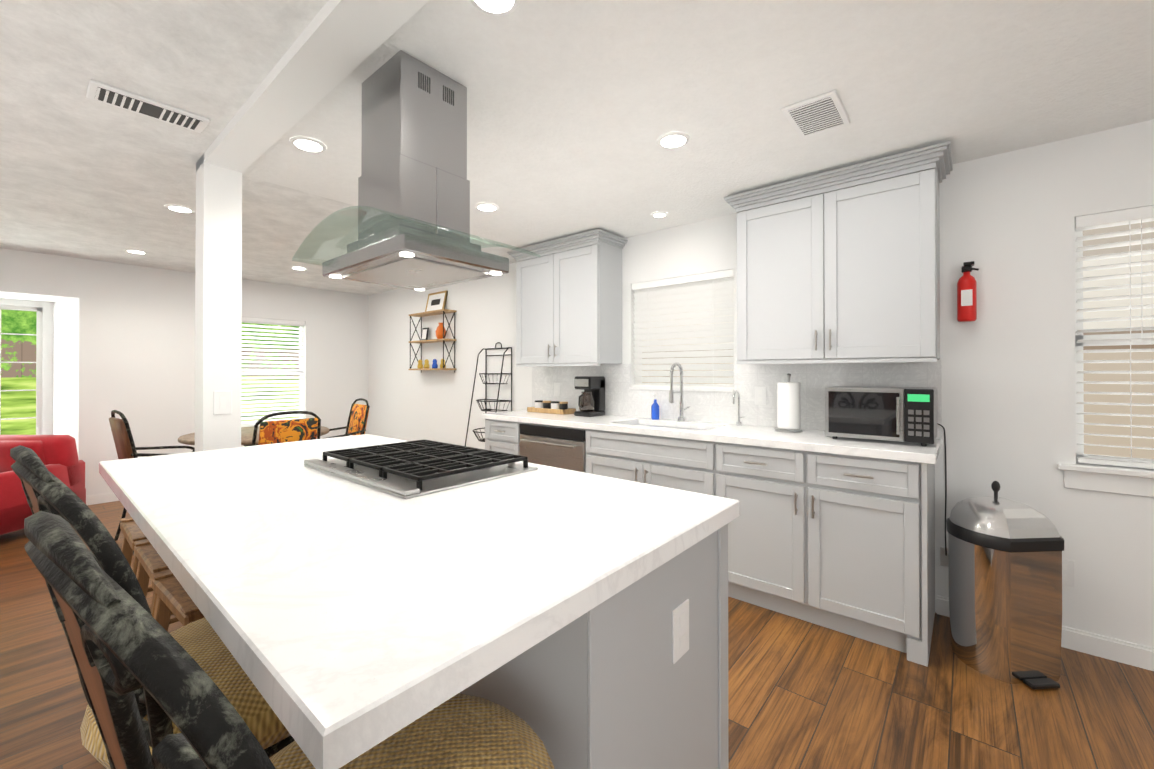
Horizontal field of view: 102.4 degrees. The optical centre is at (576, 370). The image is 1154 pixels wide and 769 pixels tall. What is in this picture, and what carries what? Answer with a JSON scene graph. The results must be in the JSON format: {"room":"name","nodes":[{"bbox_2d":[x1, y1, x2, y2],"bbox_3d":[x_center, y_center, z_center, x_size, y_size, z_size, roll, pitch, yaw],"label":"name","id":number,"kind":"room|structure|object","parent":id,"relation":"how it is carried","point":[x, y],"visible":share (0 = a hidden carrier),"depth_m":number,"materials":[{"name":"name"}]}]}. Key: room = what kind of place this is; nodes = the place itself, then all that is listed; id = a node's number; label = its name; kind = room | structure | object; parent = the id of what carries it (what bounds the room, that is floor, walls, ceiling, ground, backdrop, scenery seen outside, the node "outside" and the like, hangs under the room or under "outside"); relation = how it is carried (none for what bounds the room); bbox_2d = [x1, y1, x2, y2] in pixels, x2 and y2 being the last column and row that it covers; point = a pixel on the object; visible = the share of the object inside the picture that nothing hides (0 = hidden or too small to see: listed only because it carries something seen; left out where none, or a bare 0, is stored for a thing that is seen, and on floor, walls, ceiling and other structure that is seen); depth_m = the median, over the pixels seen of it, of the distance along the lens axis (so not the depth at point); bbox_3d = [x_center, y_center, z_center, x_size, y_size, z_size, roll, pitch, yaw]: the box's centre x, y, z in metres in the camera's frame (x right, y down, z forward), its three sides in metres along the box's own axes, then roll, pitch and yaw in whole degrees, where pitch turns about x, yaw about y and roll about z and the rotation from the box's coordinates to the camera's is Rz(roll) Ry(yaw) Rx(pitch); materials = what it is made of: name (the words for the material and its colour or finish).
{"room":"dining room and kitchen","nodes":[
{"label":"dining room and kitchen","id":0,"kind":"room"},
{"bbox_2d":[0,248,368,494],"bbox_3d":[-5.569,0.115,4.084,0.750,2.380,7.200,0,0,40],"label":"wall","id":1,"kind":"structure","parent":0,"point":[137,346],"depth_m":4.77,"materials":[{"name":"white paint"}]},
{"bbox_2d":[0,305,42,434],"bbox_3d":[-5.919,0.075,4.065,0.160,1.420,1.720,0,0,40],"label":"bay window","id":2,"kind":"structure","parent":1,"relation":"in","point":[39,340],"depth_m":4.67,"materials":[{"name":"white wood"}]},
{"bbox_2d":[86,492,118,504],"bbox_3d":[-3.874,1.264,5.501,0.014,0.095,2.780,0,0,40],"label":"baseboard","id":3,"kind":"structure","parent":1,"relation":"attached to","point":[110,496],"depth_m":4.55,"materials":[{"name":"white"}]},
{"bbox_2d":[241,317,304,426],"bbox_3d":[-3.837,0.028,5.659,0.115,1.310,0.920,0,0,40],"label":"window blind","id":4,"kind":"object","parent":1,"relation":"in","point":[299,371],"depth_m":5.72,"materials":[{"name":"white plastic"}]},
{"bbox_2d":[0,501,1153,768],"bbox_3d":[-2.050,1.350,1.117,9.950,0.120,7.500,0,0,40],"label":"floor","id":5,"kind":"structure","parent":0,"point":[804,693],"depth_m":1.81,"materials":[{"name":"brown wood"}]},
{"bbox_2d":[0,435,85,534],"bbox_3d":[-4.620,0.922,3.640,0.800,0.762,0.735,0,0,0],"label":"armchair","id":6,"kind":"object","parent":5,"relation":"on","point":[59,458],"visible":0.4,"depth_m":3.75,"materials":[{"name":"red fabric"}]},
{"bbox_2d":[120,517,172,614],"bbox_3d":[-1.703,0.964,1.957,0.381,0.665,0.413,0,0,40],"label":"stool","id":7,"kind":"object","parent":5,"relation":"on","point":[132,532],"visible":0.17,"depth_m":1.88,"materials":[{"name":"brown wood"}]},
{"bbox_2d":[109,410,194,552],"bbox_3d":[-3.195,0.798,3.597,0.562,1.013,0.577,0,0,36],"label":"dining chair","id":8,"kind":"object","parent":5,"relation":"on","point":[126,448],"visible":0.35,"depth_m":3.35,"materials":[{"name":"metal"}]},
{"bbox_2d":[10,445,294,768],"bbox_3d":[-0.713,0.704,0.939,0.541,1.171,0.553,0,0,34],"label":"stool","id":9,"kind":"object","parent":5,"relation":"on","point":[200,642],"visible":0.31,"depth_m":0.72,"materials":[{"name":"fabric"}]},
{"bbox_2d":[134,539,178,623],"bbox_3d":[-1.389,0.963,1.693,0.381,0.665,0.413,0,0,40],"label":"stool","id":10,"kind":"object","parent":5,"relation":"on","point":[150,561],"visible":0.19,"depth_m":1.62,"materials":[{"name":"brown wood"}]},
{"bbox_2d":[151,569,203,631],"bbox_3d":[-1.076,0.961,1.429,0.381,0.665,0.413,0,0,38],"label":"stool","id":11,"kind":"object","parent":5,"relation":"on","point":[174,598],"visible":0.21,"depth_m":1.35,"materials":[{"name":"brown wood"}]},
{"bbox_2d":[195,154,241,451],"bbox_3d":[-1.878,0.107,2.429,0.170,2.380,0.160,0,0,40],"label":"column","id":12,"kind":"structure","parent":5,"relation":"on","point":[218,305],"depth_m":2.37,"materials":[{"name":"white paint"}]},
{"bbox_2d":[213,391,231,414],"bbox_3d":[-1.810,0.166,2.371,0.006,0.120,0.076,0,0,40],"label":"switch plate","id":13,"kind":"object","parent":12,"relation":"attached to","point":[222,402],"visible":1,"depth_m":2.37,"materials":[{"name":"white plastic"}]},
{"bbox_2d":[178,426,328,446],"bbox_3d":[-2.823,0.927,4.122,1.100,0.755,1.100,0,0,40],"label":"dining table","id":14,"kind":"object","parent":5,"relation":"on","point":[246,436],"visible":0.25,"depth_m":3.83,"materials":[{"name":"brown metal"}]},
{"bbox_2d":[252,411,320,445],"bbox_3d":[-2.245,0.797,3.455,0.577,1.013,0.562,0,0,38],"label":"dining chair","id":15,"kind":"object","parent":5,"relation":"on","point":[281,431],"visible":0.19,"depth_m":3.27,"materials":[{"name":"fabric"}]},
{"bbox_2d":[24,511,554,768],"bbox_3d":[-0.275,0.702,0.590,0.541,1.171,0.553,0,0,34],"label":"stool","id":16,"kind":"object","parent":5,"relation":"on","point":[124,645],"visible":0.94,"depth_m":0.34,"materials":[{"name":"fabric"}]},
{"bbox_2d":[321,398,369,438],"bbox_3d":[-2.448,0.803,4.672,0.562,1.013,0.577,0,0,44],"label":"dining chair","id":17,"kind":"object","parent":5,"relation":"on","point":[357,419],"visible":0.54,"depth_m":4.81,"materials":[{"name":"fabric"}]},
{"bbox_2d":[465,342,511,445],"bbox_3d":[-0.923,0.510,4.627,0.412,1.596,0.370,0,0,40],"label":"stand","id":18,"kind":"object","parent":5,"relation":"on","point":[485,401],"visible":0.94,"depth_m":4.70,"materials":[{"name":"black metal"}]},
{"bbox_2d":[482,416,517,454],"bbox_3d":[-0.434,0.859,4.064,0.430,0.890,0.606,0,0,40],"label":"base cabinet","id":19,"kind":"object","parent":5,"relation":"on","point":[500,435],"depth_m":3.84,"materials":[{"name":"grey paint"}]},
{"bbox_2d":[518,420,589,472],"bbox_3d":[0.013,0.858,3.688,0.739,0.890,0.606,0,0,40],"label":"dishwasher","id":20,"kind":"object","parent":5,"relation":"on","point":[564,446],"depth_m":3.43,"materials":[{"name":"grey metal"}]},
{"bbox_2d":[465,518,735,768],"bbox_3d":[-0.567,0.851,1.738,2.099,0.885,0.660,0,0,40],"label":"kitchen island","id":21,"kind":"object","parent":5,"relation":"on","point":[640,681],"depth_m":0.96,"materials":[{"name":"grey paint"}]},
{"bbox_2d":[99,434,738,768],"bbox_3d":[-0.725,0.385,1.569,2.160,0.045,1.090,0,0,40],"label":"island countertop","id":22,"kind":"structure","parent":21,"relation":"on","point":[363,584],"depth_m":0.91,"materials":[{"name":"white stone"}]},
{"bbox_2d":[590,428,725,497],"bbox_3d":[0.637,0.855,3.163,1.019,0.890,0.606,0,0,40],"label":"base cabinet","id":23,"kind":"object","parent":5,"relation":"on","point":[687,463],"depth_m":2.88,"materials":[{"name":"grey paint"}]},
{"bbox_2d":[726,440,821,625],"bbox_3d":[1.161,0.853,2.722,0.608,0.890,0.606,0,0,40],"label":"base cabinet","id":24,"kind":"object","parent":5,"relation":"on","point":[775,540],"depth_m":2.44,"materials":[{"name":"grey paint"}]},
{"bbox_2d":[822,448,934,666],"bbox_3d":[1.508,0.851,2.430,0.554,0.890,0.606,0,0,40],"label":"base cabinet","id":25,"kind":"object","parent":5,"relation":"on","point":[830,532],"depth_m":2.16,"materials":[{"name":"grey paint"}]},
{"bbox_2d":[482,410,941,463],"bbox_3d":[0.559,0.390,3.227,3.090,0.040,0.612,0,0,40],"label":"countertop","id":26,"kind":"structure","parent":25,"relation":"on","point":[748,433],"depth_m":2.74,"materials":[{"name":"white stone"}]},
{"bbox_2d":[527,400,575,414],"bbox_3d":[-0.229,0.323,4.085,0.440,0.100,0.160,0,0,40],"label":"tray","id":27,"kind":"object","parent":26,"relation":"on","point":[550,407],"visible":0.98,"depth_m":4.03,"materials":[{"name":"brown wood"}]},
{"bbox_2d":[574,376,604,416],"bbox_3d":[0.092,0.212,3.784,0.170,0.320,0.248,0,0,40],"label":"coffee maker","id":28,"kind":"object","parent":26,"relation":"on","point":[591,401],"visible":1,"depth_m":3.73,"materials":[{"name":"black plastic"}]},
{"bbox_2d":[651,394,658,419],"bbox_3d":[0.587,0.275,3.487,0.060,0.190,0.066,0,0,40],"label":"soap bottle","id":29,"kind":"object","parent":26,"relation":"on","point":[655,411],"visible":1,"depth_m":3.47,"materials":[{"name":"blue plastic"}]},
{"bbox_2d":[658,424,685,427],"bbox_3d":[0.615,0.509,3.178,0.696,0.222,0.376,0,0,40],"label":"sink","id":30,"kind":"object","parent":26,"relation":"in","point":[659,425],"depth_m":3.34,"materials":[{"name":"white ceramic"}]},
{"bbox_2d":[666,362,689,419],"bbox_3d":[0.731,0.158,3.297,0.100,0.425,0.197,0,0,40],"label":"faucet","id":31,"kind":"object","parent":26,"relation":"on","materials":[{"name":"silver metal"}]},
{"bbox_2d":[730,388,745,423],"bbox_3d":[1.064,0.251,3.057,0.059,0.237,0.115,0,0,40],"label":"faucet","id":32,"kind":"object","parent":26,"relation":"on","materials":[{"name":"silver metal"}]},
{"bbox_2d":[775,373,802,431],"bbox_3d":[1.280,0.194,2.804,0.150,0.347,0.150,0,0,40],"label":"paper towel","id":33,"kind":"object","parent":26,"relation":"on","point":[788,406],"visible":1,"depth_m":2.75,"materials":[{"name":"white paper"}]},
{"bbox_2d":[825,386,947,566],"bbox_3d":[1.632,0.564,2.440,0.515,0.945,0.433,0,0,40],"label":"microwave","id":34,"kind":"object","parent":26,"relation":"on","point":[904,414],"visible":0.98,"depth_m":2.31,"materials":[{"name":"silver metal"}]},
{"bbox_2d":[946,481,1063,688],"bbox_3d":[1.883,0.896,2.061,0.384,0.798,0.376,0,0,-4],"label":"trash can","id":35,"kind":"object","parent":5,"relation":"on","point":[1005,579],"visible":1,"depth_m":1.93,"materials":[{"name":"silver metal"}]},
{"bbox_2d":[0,0,1153,294],"bbox_3d":[-1.820,-1.151,0.936,9.350,0.120,7.500,0,0,40],"label":"ceiling","id":36,"kind":"structure","parent":0,"point":[576,108],"depth_m":1.88,"materials":[{"name":"white paint"}]},
{"bbox_2d":[125,249,146,253],"bbox_3d":[-3.985,-1.070,4.194,0.152,0.008,0.152,0,0,40],"label":"recessed light","id":37,"kind":"object","parent":36,"relation":"in","point":[135,251],"visible":0.98,"depth_m":4.17,"materials":[{"name":"white plastic"}]},
{"bbox_2d":[86,79,209,132],"bbox_3d":[-1.759,-1.077,1.916,0.160,0.016,0.360,0,0,40],"label":"ceiling vent","id":38,"kind":"object","parent":36,"relation":"in","point":[125,100],"visible":1,"depth_m":1.89,"materials":[{"name":"white plastic"}]},
{"bbox_2d":[165,204,194,212],"bbox_3d":[-2.648,-1.075,3.096,0.152,0.008,0.152,0,0,40],"label":"recessed light","id":39,"kind":"object","parent":36,"relation":"in","point":[179,208],"visible":1,"depth_m":3.08,"materials":[{"name":"white plastic"}]},
{"bbox_2d":[291,266,306,269],"bbox_3d":[-2.914,-1.066,4.862,0.152,0.008,0.152,0,0,40],"label":"recessed light","id":40,"kind":"object","parent":36,"relation":"in","point":[298,268],"visible":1,"depth_m":4.86,"materials":[{"name":"white"}]},
{"bbox_2d":[290,136,325,152],"bbox_3d":[-1.289,-1.079,2.227,0.152,0.008,0.152,0,0,40],"label":"recessed light","id":41,"kind":"object","parent":36,"relation":"in","point":[307,144],"visible":0.94,"depth_m":2.21,"materials":[{"name":"white plastic"}]},
{"bbox_2d":[196,0,428,172],"bbox_3d":[0.207,-1.069,0.680,5.620,0.045,0.160,0,0,40],"label":"beam","id":42,"kind":"structure","parent":36,"relation":"attached to","point":[335,44],"depth_m":1.62,"materials":[{"name":"white paint"}]},
{"bbox_2d":[292,50,540,290],"bbox_3d":[-0.618,-0.721,1.765,0.770,0.727,0.580,0,0,40],"label":"range hood","id":43,"kind":"object","parent":36,"relation":"hanging from","point":[413,212],"visible":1,"depth_m":1.65,"materials":[{"name":"silver metal"}]},
{"bbox_2d":[475,203,498,211],"bbox_3d":[-0.595,-1.075,3.067,0.152,0.008,0.152,0,0,40],"label":"recessed light","id":44,"kind":"object","parent":36,"relation":"in","point":[488,207],"visible":0.98,"depth_m":3.06,"materials":[{"name":"white plastic"}]},
{"bbox_2d":[470,0,519,15],"bbox_3d":[-0.241,-1.084,1.345,0.152,0.008,0.152,0,0,40],"label":"recessed light","id":45,"kind":"object","parent":36,"relation":"in","point":[504,7],"visible":1,"depth_m":1.38,"materials":[{"name":"white plastic"}]},
{"bbox_2d":[651,211,667,217],"bbox_3d":[0.571,-1.075,3.210,0.116,0.008,0.116,0,0,40],"label":"recessed light","id":46,"kind":"object","parent":36,"relation":"in","point":[659,214],"visible":0.96,"depth_m":3.19,"materials":[{"name":"white plastic"}]},
{"bbox_2d":[657,132,689,148],"bbox_3d":[0.454,-1.079,2.185,0.152,0.008,0.152,0,0,40],"label":"recessed light","id":47,"kind":"object","parent":36,"relation":"in","point":[673,140],"visible":1,"depth_m":2.17,"materials":[{"name":"white plastic"}]},
{"bbox_2d":[781,90,849,137],"bbox_3d":[1.018,-1.077,1.971,0.200,0.016,0.300,0,0,40],"label":"ceiling vent","id":48,"kind":"object","parent":36,"relation":"in","point":[817,114],"visible":0.98,"depth_m":1.95,"materials":[{"name":"white plastic"}]},
{"bbox_2d":[368,119,1153,647],"bbox_3d":[0.546,0.113,3.742,9.350,2.380,0.150,0,0,40],"label":"wall","id":49,"kind":"structure","parent":0,"point":[1008,353],"depth_m":2.33,"materials":[{"name":"white paint"}]},
{"bbox_2d":[409,290,456,372],"bbox_3d":[-1.694,-0.445,5.431,0.750,0.952,0.173,0,0,40],"label":"wall shelf","id":50,"kind":"object","parent":49,"relation":"attached to","point":[436,303],"visible":1,"depth_m":5.38,"materials":[{"name":"brown wood"}]},
{"bbox_2d":[507,229,627,366],"bbox_3d":[-0.105,-0.542,3.941,1.030,1.023,0.382,0,0,40],"label":"upper cabinet","id":51,"kind":"object","parent":49,"relation":"attached to","point":[568,300],"visible":1,"depth_m":3.75,"materials":[{"name":"grey paint"}]},
{"bbox_2d":[632,269,733,388],"bbox_3d":[0.798,-0.276,3.515,0.850,0.845,0.115,0,0,40],"label":"window blind","id":52,"kind":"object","parent":49,"relation":"in","point":[696,291],"depth_m":3.46,"materials":[{"name":"white plastic"}]},
{"bbox_2d":[724,141,952,363],"bbox_3d":[1.438,-0.549,2.642,1.085,1.023,0.382,0,0,40],"label":"upper cabinet","id":53,"kind":"object","parent":49,"relation":"attached to","point":[841,265],"visible":1,"depth_m":2.48,"materials":[{"name":"grey paint"}]},
{"bbox_2d":[957,261,978,321],"bbox_3d":[1.989,-0.395,2.361,0.086,0.293,0.102,0,0,40],"label":"fire extinguisher","id":54,"kind":"object","parent":49,"relation":"attached to","point":[967,297],"visible":0.98,"depth_m":2.34,"materials":[{"name":"red metal"}]},
{"bbox_2d":[937,595,1153,670],"bbox_3d":[2.937,1.245,1.617,2.662,0.095,0.014,0,0,40],"label":"baseboard","id":55,"kind":"structure","parent":49,"relation":"attached to","point":[1124,652],"depth_m":2.09,"materials":[{"name":"white"}]},
{"bbox_2d":[1062,559,1074,586],"bbox_3d":[2.279,0.945,2.175,0.075,0.120,0.008,0,0,40],"label":"electrical outlet plate","id":56,"kind":"object","parent":49,"relation":"attached to","point":[1068,572],"visible":0.67,"depth_m":2.16,"materials":[{"name":"white plastic"}]},
{"bbox_2d":[1057,205,1153,497],"bbox_3d":[2.691,-0.084,1.889,1.040,1.265,0.165,0,0,40],"label":"window","id":57,"kind":"structure","parent":49,"relation":"in","point":[1134,481],"depth_m":2.10,"materials":[{"name":"white"}]},
{"label":"outside","id":58,"kind":"structure","parent":0,"visible":0},
{"bbox_2d":[1,309,298,434],"bbox_3d":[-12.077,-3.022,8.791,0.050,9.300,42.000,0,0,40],"label":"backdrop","id":59,"kind":"structure","parent":58,"point":[18,376],"depth_m":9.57,"materials":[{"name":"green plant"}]},
{"bbox_2d":[642,221,1153,458],"bbox_3d":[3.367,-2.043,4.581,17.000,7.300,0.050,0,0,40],"label":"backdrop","id":60,"kind":"structure","parent":58,"point":[1120,430],"depth_m":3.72,"materials":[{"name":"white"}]}
]}

